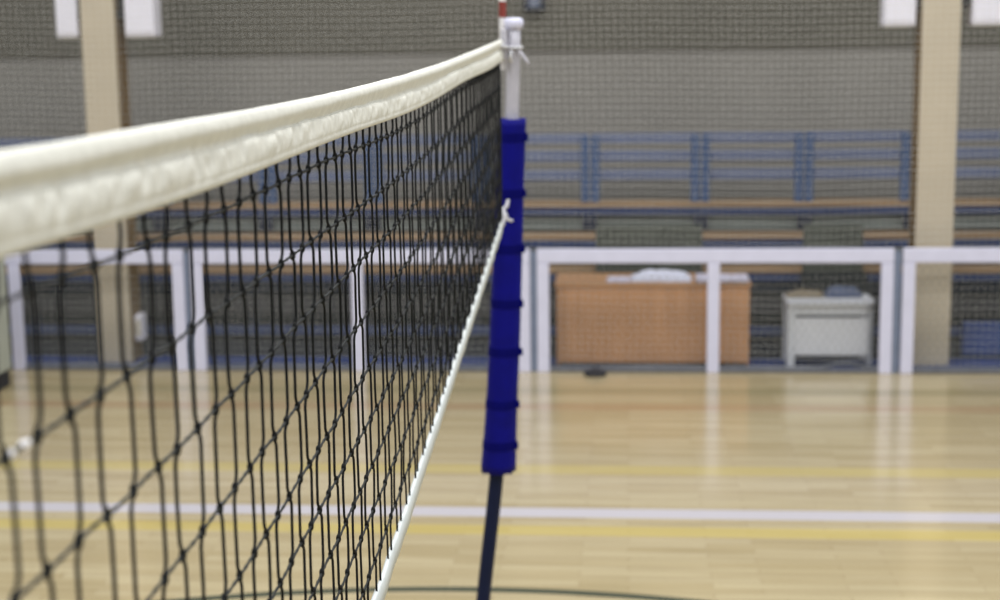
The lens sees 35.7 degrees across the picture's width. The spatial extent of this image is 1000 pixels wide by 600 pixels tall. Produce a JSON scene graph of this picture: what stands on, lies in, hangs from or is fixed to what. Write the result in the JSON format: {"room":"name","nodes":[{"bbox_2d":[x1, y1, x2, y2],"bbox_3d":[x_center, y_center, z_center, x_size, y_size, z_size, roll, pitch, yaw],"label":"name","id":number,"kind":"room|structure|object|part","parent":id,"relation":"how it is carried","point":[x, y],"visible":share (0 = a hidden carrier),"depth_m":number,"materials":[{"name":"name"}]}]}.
{"room":"sports hall","nodes":[
{"label":"sports hall","id":0,"kind":"room"},
{"bbox_2d":[0,337,999,599],"bbox_3d":[-0.004,1.569,6.016,17.000,0.050,17.300,0,10,5],"label":"floor","id":1,"kind":"structure","parent":0,"point":[623,485],"depth_m":8.91,"materials":[{"name":"brown wood"}]},
{"bbox_2d":[0,258,10,389],"bbox_3d":[-3.997,0.161,11.387,0.595,1.050,0.525,0,10,5],"label":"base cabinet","id":2,"kind":"object","parent":1,"relation":"on","point":[5,355],"visible":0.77,"depth_m":11.54,"materials":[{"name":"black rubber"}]},
{"bbox_2d":[4,249,194,370],"bbox_3d":[-3.744,0.080,12.153,2.731,0.950,0.049,0,10,5],"label":"barrier panel","id":3,"kind":"object","parent":1,"relation":"on","point":[182,310],"visible":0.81,"depth_m":12.07,"materials":[{"name":"white paint"}]},
{"bbox_3d":[-3.778,-0.335,12.081,2.676,0.108,0.040,0,10,5],"label":"rail","id":4,"kind":"part","parent":3,"relation":"part of","materials":[{"name":"white metal"}]},
{"bbox_3d":[-3.129,0.530,12.174,1.211,0.030,0.030,0,10,5],"label":"rail","id":5,"kind":"part","parent":3,"relation":"part of","materials":[{"name":"grey metal"}]},
{"bbox_2d":[79,0,142,362],"bbox_3d":[-3.111,-2.676,12.057,0.270,6.400,0.280,0,10,5],"label":"pillar","id":6,"kind":"structure","parent":1,"relation":"on","point":[115,96],"depth_m":12.16,"materials":[{"name":"beige paint"}]},
{"bbox_2d":[55,0,81,38],"bbox_3d":[-3.343,-2.261,12.133,0.213,0.428,0.206,0,10,5],"label":"wall box","id":7,"kind":"object","parent":6,"relation":"attached to","point":[63,6],"visible":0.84,"depth_m":12.05,"materials":[{"name":"white plastic"}]},
{"bbox_2d":[116,0,161,37],"bbox_3d":[-2.821,-2.261,12.090,0.310,0.428,0.206,0,10,5],"label":"wall box","id":8,"kind":"object","parent":6,"relation":"attached to","point":[141,20],"visible":0.94,"depth_m":12.01,"materials":[{"name":"white plastic"}]},
{"bbox_3d":[-2.782,-2.054,12.125,0.197,0.008,0.160,0,10,5],"label":"plate","id":9,"kind":"part","parent":8,"relation":"part of","materials":[{"name":"beige plastic"}]},
{"bbox_2d":[135,313,146,339],"bbox_3d":[-2.905,0.215,12.546,0.061,0.210,0.128,0,10,5],"label":"box","id":10,"kind":"object","parent":6,"relation":"attached to","point":[139,326],"visible":0.82,"depth_m":12.50,"materials":[{"name":"white plastic"}]},
{"bbox_2d":[193,249,537,371],"bbox_3d":[-1.048,0.081,11.930,2.675,0.950,0.048,0,10,5],"label":"barrier panel","id":11,"kind":"object","parent":1,"relation":"on","point":[528,362],"visible":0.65,"depth_m":11.90,"materials":[{"name":"white paint"}]},
{"bbox_3d":[-1.707,0.531,12.056,1.154,0.030,0.030,0,10,5],"label":"rail","id":12,"kind":"part","parent":11,"relation":"part of","materials":[{"name":"grey metal"}]},
{"bbox_3d":[-1.081,-0.334,11.858,2.620,0.108,0.040,0,10,5],"label":"rail","id":13,"kind":"part","parent":11,"relation":"part of","materials":[{"name":"white metal"}]},
{"bbox_3d":[-0.448,0.531,11.952,1.186,0.030,0.030,0,10,5],"label":"rail","id":14,"kind":"part","parent":11,"relation":"part of","materials":[{"name":"grey metal"}]},
{"bbox_2d":[0,130,999,339],"bbox_3d":[0.593,-0.536,13.221,13.400,1.695,1.460,0,10,5],"label":"bleachers","id":15,"kind":"object","parent":1,"relation":"on","point":[621,223],"visible":0.46,"depth_m":13.37,"materials":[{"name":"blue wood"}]},
{"bbox_3d":[-4.448,-1.411,13.990,0.931,0.090,0.030,0,10,5],"label":"rail","id":16,"kind":"part","parent":15,"relation":"part of","materials":[{"name":"metal"}]},
{"bbox_3d":[-4.013,0.066,13.461,0.100,0.550,0.060,0,10,5],"label":"support leg","id":17,"kind":"part","parent":15,"relation":"part of","materials":[{"name":"metal"}]},
{"bbox_3d":[-3.061,0.067,13.382,0.100,0.550,0.060,0,10,5],"label":"support leg","id":18,"kind":"part","parent":15,"relation":"part of","materials":[{"name":"grey metal"}]},
{"bbox_3d":[-2.540,-1.098,13.885,0.931,0.095,0.030,0,10,5],"label":"rail","id":19,"kind":"part","parent":15,"relation":"part of","materials":[{"name":"metal"}]},
{"bbox_3d":[-2.110,0.067,13.303,0.100,0.550,0.060,0,10,5],"label":"support leg","id":20,"kind":"part","parent":15,"relation":"part of","materials":[{"name":"grey metal"}]},
{"bbox_3d":[-2.112,-1.148,13.800,0.074,0.589,0.040,0,10,5],"label":"rail post","id":21,"kind":"part","parent":15,"relation":"part of","materials":[{"name":"blue metal"}]},
{"bbox_3d":[-2.024,-1.148,13.793,0.074,0.589,0.040,0,10,5],"label":"rail post","id":22,"kind":"part","parent":15,"relation":"part of","materials":[{"name":"blue metal"}]},
{"bbox_3d":[-1.590,-1.260,13.778,0.931,0.095,0.030,0,10,5],"label":"rail","id":23,"kind":"part","parent":15,"relation":"part of","materials":[{"name":"metal"}]},
{"bbox_3d":[-1.588,-1.097,13.806,0.931,0.095,0.030,0,10,5],"label":"rail","id":24,"kind":"part","parent":15,"relation":"part of","materials":[{"name":"metal"}]},
{"bbox_3d":[-1.592,-1.410,13.753,0.931,0.090,0.030,0,10,5],"label":"rail","id":25,"kind":"part","parent":15,"relation":"part of","materials":[{"name":"metal"}]},
{"bbox_3d":[-1.158,0.067,13.225,0.100,0.550,0.060,0,10,5],"label":"support leg","id":26,"kind":"part","parent":15,"relation":"part of","materials":[{"name":"grey metal"}]},
{"bbox_3d":[-1.160,-1.147,13.721,0.074,0.589,0.040,0,10,5],"label":"rail post","id":27,"kind":"part","parent":15,"relation":"part of","materials":[{"name":"blue metal"}]},
{"bbox_3d":[-1.073,-1.147,13.714,0.074,0.589,0.040,0,10,5],"label":"rail post","id":28,"kind":"part","parent":15,"relation":"part of","materials":[{"name":"blue metal"}]},
{"bbox_3d":[-0.639,-1.259,13.700,0.931,0.095,0.030,0,10,5],"label":"rail","id":29,"kind":"part","parent":15,"relation":"part of","materials":[{"name":"metal"}]},
{"bbox_3d":[-0.636,-1.097,13.727,0.931,0.095,0.030,0,10,5],"label":"rail","id":30,"kind":"part","parent":15,"relation":"part of","materials":[{"name":"blue metal"}]},
{"bbox_3d":[-0.641,-1.410,13.674,0.931,0.090,0.030,0,10,5],"label":"rail","id":31,"kind":"part","parent":15,"relation":"part of","materials":[{"name":"metal"}]},
{"bbox_3d":[-0.206,0.068,13.146,0.100,0.550,0.060,0,10,5],"label":"support leg","id":32,"kind":"part","parent":15,"relation":"part of","materials":[{"name":"grey metal"}]},
{"bbox_3d":[-0.208,-1.147,13.642,0.074,0.589,0.040,0,10,5],"label":"rail post","id":33,"kind":"part","parent":15,"relation":"part of","materials":[{"name":"metal"}]},
{"bbox_3d":[0.577,0.259,13.032,13.400,0.070,0.060,0,10,5],"label":"rail","id":34,"kind":"part","parent":15,"relation":"part of","materials":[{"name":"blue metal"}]},
{"bbox_3d":[-0.121,-1.147,13.635,0.074,0.589,0.040,0,10,5],"label":"rail post","id":35,"kind":"part","parent":15,"relation":"part of","materials":[{"name":"blue metal"}]},
{"bbox_3d":[0.315,-1.096,13.648,0.931,0.095,0.030,0,10,5],"label":"rail","id":36,"kind":"part","parent":15,"relation":"part of","materials":[{"name":"metal"}]},
{"bbox_3d":[0.311,-1.409,13.595,0.931,0.090,0.030,0,10,5],"label":"rail","id":37,"kind":"part","parent":15,"relation":"part of","materials":[{"name":"blue metal"}]},
{"bbox_3d":[0.313,-1.259,13.621,0.931,0.095,0.030,0,10,5],"label":"rail","id":38,"kind":"part","parent":15,"relation":"part of","materials":[{"name":"metal"}]},
{"bbox_3d":[0.743,-1.147,13.563,0.074,0.589,0.040,0,10,5],"label":"rail post","id":39,"kind":"part","parent":15,"relation":"part of","materials":[{"name":"blue metal"}]},
{"bbox_3d":[0.639,-0.863,13.773,13.400,0.035,0.260,0,10,5],"label":"foot rail","id":40,"kind":"part","parent":15,"relation":"part of","materials":[{"name":"beige wood"}]},
{"bbox_3d":[0.831,-1.147,13.556,0.074,0.589,0.040,0,10,5],"label":"rail post","id":41,"kind":"part","parent":15,"relation":"part of","materials":[{"name":"blue metal"}]},
{"bbox_3d":[1.267,-1.096,13.569,0.931,0.095,0.030,0,10,5],"label":"rail","id":42,"kind":"part","parent":15,"relation":"part of","materials":[{"name":"blue metal"}]},
{"bbox_3d":[1.265,-1.259,13.542,0.931,0.095,0.030,0,10,5],"label":"rail","id":43,"kind":"part","parent":15,"relation":"part of","materials":[{"name":"blue metal"}]},
{"bbox_3d":[1.263,-1.409,13.517,0.931,0.090,0.030,0,10,5],"label":"rail","id":44,"kind":"part","parent":15,"relation":"part of","materials":[{"name":"blue metal"}]},
{"bbox_3d":[1.695,-1.146,13.485,0.074,0.589,0.040,0,10,5],"label":"rail post","id":45,"kind":"part","parent":15,"relation":"part of","materials":[{"name":"blue metal"}]},
{"bbox_3d":[1.783,-1.146,13.477,0.074,0.589,0.040,0,10,5],"label":"rail post","id":46,"kind":"part","parent":15,"relation":"part of","materials":[{"name":"blue metal"}]},
{"bbox_3d":[2.186,-1.095,13.493,0.866,0.095,0.030,0,10,5],"label":"rail","id":47,"kind":"part","parent":15,"relation":"part of","materials":[{"name":"metal"}]},
{"bbox_3d":[2.184,-1.258,13.466,0.866,0.095,0.030,0,10,5],"label":"rail","id":48,"kind":"part","parent":15,"relation":"part of","materials":[{"name":"metal"}]},
{"bbox_3d":[2.182,-1.409,13.441,0.866,0.090,0.030,0,10,5],"label":"rail","id":49,"kind":"part","parent":15,"relation":"part of","materials":[{"name":"blue metal"}]},
{"bbox_3d":[2.582,-1.146,13.411,0.074,0.589,0.040,0,10,5],"label":"rail post","id":50,"kind":"part","parent":15,"relation":"part of","materials":[{"name":"blue metal"}]},
{"bbox_3d":[2.670,-1.146,13.404,0.074,0.589,0.040,0,10,5],"label":"rail post","id":51,"kind":"part","parent":15,"relation":"part of","materials":[{"name":"blue metal"}]},
{"bbox_3d":[3.078,-1.095,13.419,0.876,0.095,0.030,0,10,5],"label":"rail","id":52,"kind":"part","parent":15,"relation":"part of","materials":[{"name":"metal"}]},
{"bbox_3d":[3.074,-1.408,13.367,0.876,0.090,0.030,0,10,5],"label":"rail","id":53,"kind":"part","parent":15,"relation":"part of","materials":[{"name":"blue metal"}]},
{"bbox_3d":[3.076,-1.258,13.392,0.876,0.095,0.030,0,10,5],"label":"rail","id":54,"kind":"part","parent":15,"relation":"part of","materials":[{"name":"blue metal"}]},
{"bbox_3d":[3.479,-1.145,13.337,0.074,0.589,0.040,0,10,5],"label":"rail post","id":55,"kind":"part","parent":15,"relation":"part of","materials":[{"name":"blue metal"}]},
{"bbox_3d":[3.971,-1.408,13.293,0.876,0.090,0.030,0,10,5],"label":"rail","id":56,"kind":"part","parent":15,"relation":"part of","materials":[{"name":"metal"}]},
{"bbox_3d":[3.975,-1.095,13.345,0.876,0.095,0.030,0,10,5],"label":"rail","id":57,"kind":"part","parent":15,"relation":"part of","materials":[{"name":"blue metal"}]},
{"bbox_3d":[3.973,-1.258,13.318,0.876,0.095,0.030,0,10,5],"label":"rail","id":58,"kind":"part","parent":15,"relation":"part of","materials":[{"name":"blue metal"}]},
{"bbox_2d":[0,0,999,370],"bbox_3d":[0.253,-1.399,11.633,11.817,3.928,0.049,0,10,5],"label":"net","id":59,"kind":"object","parent":1,"relation":"on","point":[852,364],"visible":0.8,"depth_m":11.69,"materials":[{"name":"fabric"}]},
{"bbox_2d":[476,18,529,599],"bbox_3d":[-0.036,0.189,6.242,0.341,2.603,0.200,0,10,5],"label":"net post","id":60,"kind":"object","parent":1,"relation":"on","point":[500,444],"visible":0.88,"depth_m":6.18,"materials":[{"name":"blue metal"}]},
{"bbox_2d":[0,40,522,599],"bbox_3d":[-0.252,0.163,2.867,0.095,1.258,6.740,0,10,5],"label":"net","id":61,"kind":"object","parent":60,"relation":"attached to","point":[51,192],"visible":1,"depth_m":2.23,"materials":[{"name":"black fabric"}]},
{"bbox_3d":[0.000,-0.592,5.931,0.012,0.641,0.041,0,10,5],"label":"cord","id":62,"kind":"part","parent":61,"relation":"part of","materials":[{"name":"fabric"}]},
{"bbox_2d":[499,0,505,69],"bbox_3d":[0.003,-1.273,5.998,0.032,0.760,0.121,0,10,5],"label":"antenna","id":63,"kind":"object","parent":61,"relation":"attached to","point":[502,3],"visible":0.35,"depth_m":6.06,"materials":[{"name":"white plastic"}]},
{"bbox_3d":[0.018,-0.991,6.023,0.023,0.116,0.070,0,10,5],"label":"head plate","id":64,"kind":"part","parent":60,"relation":"part of","materials":[{"name":"grey metal"}]},
{"bbox_2d":[584,368,606,376],"bbox_3d":[0.720,0.542,11.725,0.170,0.062,0.120,0,10,5],"label":"weight","id":65,"kind":"object","parent":1,"relation":"on","point":[593,372],"visible":1,"depth_m":11.68,"materials":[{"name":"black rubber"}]},
{"bbox_2d":[555,273,751,365],"bbox_3d":[1.197,0.151,12.223,1.505,0.655,0.532,0,10,5],"label":"desk","id":66,"kind":"object","parent":1,"relation":"on","point":[702,295],"visible":0.67,"depth_m":11.98,"materials":[{"name":"brown wood"}]},
{"bbox_2d":[606,276,630,282],"bbox_3d":[0.926,-0.164,12.092,0.190,0.016,0.270,0,10,5],"label":"paper sheet","id":67,"kind":"object","parent":66,"relation":"on","point":[623,278],"visible":0.85,"depth_m":12.04,"materials":[{"name":"white paper"}]},
{"bbox_2d":[631,269,691,281],"bbox_3d":[1.263,-0.203,12.127,0.474,0.069,0.392,0,10,5],"label":"cloth","id":68,"kind":"object","parent":66,"relation":"on","point":[680,276],"visible":0.89,"depth_m":12.00,"materials":[{"name":"white fabric"}]},
{"bbox_2d":[696,273,748,282],"bbox_3d":[1.716,-0.172,12.002,0.410,0.028,0.300,0,10,5],"label":"paper stack","id":69,"kind":"object","parent":66,"relation":"on","point":[723,277],"visible":0.65,"depth_m":11.93,"materials":[{"name":"white paper"}]},
{"bbox_2d":[537,248,901,373],"bbox_3d":[1.636,0.082,11.707,2.713,0.950,0.049,0,10,5],"label":"barrier panel","id":70,"kind":"object","parent":1,"relation":"on","point":[889,258],"visible":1,"depth_m":11.67,"materials":[{"name":"white paint"}]},
{"bbox_3d":[0.975,0.532,11.834,1.189,0.030,0.030,0,10,5],"label":"rail","id":71,"kind":"part","parent":70,"relation":"part of","materials":[{"name":"grey metal"}]},
{"bbox_3d":[1.603,-0.332,11.636,2.658,0.108,0.040,0,10,5],"label":"rail","id":72,"kind":"part","parent":70,"relation":"part of","materials":[{"name":"white metal"}]},
{"bbox_3d":[2.254,0.533,11.728,1.189,0.030,0.030,0,10,5],"label":"rail","id":73,"kind":"part","parent":70,"relation":"part of","materials":[{"name":"grey metal"}]},
{"bbox_2d":[782,294,874,365],"bbox_3d":[2.538,0.239,12.011,0.667,0.515,0.400,0,10,5],"label":"side table","id":74,"kind":"object","parent":1,"relation":"on","point":[852,302],"visible":0.77,"depth_m":11.83,"materials":[{"name":"white laminate"}]},
{"bbox_3d":[2.251,0.227,12.200,0.048,0.484,0.048,0,10,5],"label":"leg","id":75,"kind":"part","parent":74,"relation":"part of","materials":[{"name":"grey laminate"}]},
{"bbox_3d":[2.232,0.267,11.964,0.048,0.484,0.048,0,10,5],"label":"leg","id":76,"kind":"part","parent":74,"relation":"part of","materials":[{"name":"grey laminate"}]},
{"bbox_3d":[2.227,0.281,11.883,0.055,0.484,0.056,0,10,5],"label":"leg","id":77,"kind":"part","parent":74,"relation":"part of","materials":[{"name":"grey laminate"}]},
{"bbox_2d":[785,289,824,297],"bbox_3d":[2.369,-0.058,12.072,0.290,0.053,0.170,0,10,5],"label":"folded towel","id":78,"kind":"object","parent":74,"relation":"on","point":[791,294],"visible":0.88,"depth_m":12.01,"materials":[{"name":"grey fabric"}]},
{"bbox_3d":[2.528,0.280,11.847,0.550,0.290,0.027,0,10,5],"label":"panel","id":79,"kind":"part","parent":74,"relation":"part of","materials":[{"name":"white laminate"}]},
{"bbox_2d":[824,286,862,297],"bbox_3d":[2.663,-0.070,12.040,0.280,0.079,0.160,0,10,5],"label":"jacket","id":80,"kind":"object","parent":74,"relation":"on","point":[852,289],"visible":0.91,"depth_m":11.98,"materials":[{"name":"blue fabric"}]},
{"bbox_3d":[2.850,0.227,12.150,0.048,0.484,0.048,0,10,5],"label":"leg","id":81,"kind":"part","parent":74,"relation":"part of","materials":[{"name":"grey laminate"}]},
{"bbox_3d":[2.831,0.267,11.914,0.048,0.484,0.048,0,10,5],"label":"leg","id":82,"kind":"part","parent":74,"relation":"part of","materials":[{"name":"grey laminate"}]},
{"bbox_2d":[908,0,960,365],"bbox_3d":[3.273,-2.674,11.528,0.284,6.400,0.280,0,10,5],"label":"pillar","id":83,"kind":"structure","parent":1,"relation":"on","point":[945,59],"depth_m":11.68,"materials":[{"name":"beige paint"}]},
{"bbox_2d":[880,0,920,26],"bbox_3d":[3.001,-2.258,11.608,0.279,0.428,0.206,0,10,5],"label":"wall box","id":84,"kind":"object","parent":83,"relation":"attached to","point":[887,7],"visible":0.95,"depth_m":11.53,"materials":[{"name":"white plastic"}]},
{"bbox_2d":[961,0,999,25],"bbox_3d":[3.591,-2.258,11.559,0.353,0.428,0.206,0,10,5],"label":"wall box","id":85,"kind":"object","parent":83,"relation":"attached to","point":[983,9],"visible":0.96,"depth_m":11.48,"materials":[{"name":"white plastic"}]},
{"bbox_3d":[3.637,-2.051,11.593,0.225,0.008,0.160,0,10,5],"label":"plate","id":86,"kind":"part","parent":85,"relation":"part of","materials":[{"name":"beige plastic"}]},
{"bbox_2d":[899,248,999,373],"bbox_3d":[4.323,0.083,11.485,2.658,0.950,0.049,0,10,5],"label":"barrier panel","id":87,"kind":"object","parent":1,"relation":"on","point":[911,256],"visible":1,"depth_m":11.54,"materials":[{"name":"white paint"}]},
{"bbox_3d":[4.317,-0.331,11.411,2.658,0.108,0.040,0,10,5],"label":"rail","id":88,"kind":"part","parent":87,"relation":"part of","materials":[{"name":"white metal"}]},
{"bbox_3d":[3.689,0.533,11.609,1.188,0.030,0.030,0,10,5],"label":"rail","id":89,"kind":"part","parent":87,"relation":"part of","materials":[{"name":"grey metal"}]},
{"bbox_2d":[960,321,999,355],"bbox_3d":[4.306,0.307,12.203,1.330,0.270,0.117,0,10,5],"label":"mat","id":90,"kind":"object","parent":1,"relation":"on","point":[967,336],"visible":0.73,"depth_m":12.22,"materials":[{"name":"blue plastic"}]},
{"bbox_2d":[0,0,999,265],"bbox_3d":[0.655,-3.098,13.958,17.000,6.500,0.230,0,10,5],"label":"wall","id":91,"kind":"structure","parent":0,"point":[686,79],"depth_m":14.06,"materials":[{"name":"grey paint"}]},
{"bbox_2d":[524,0,544,10],"bbox_3d":[0.307,-2.674,13.878,0.180,0.180,0.125,0,10,5],"label":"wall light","id":92,"kind":"object","parent":91,"relation":"attached to","point":[529,5],"visible":1,"depth_m":13.84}
]}

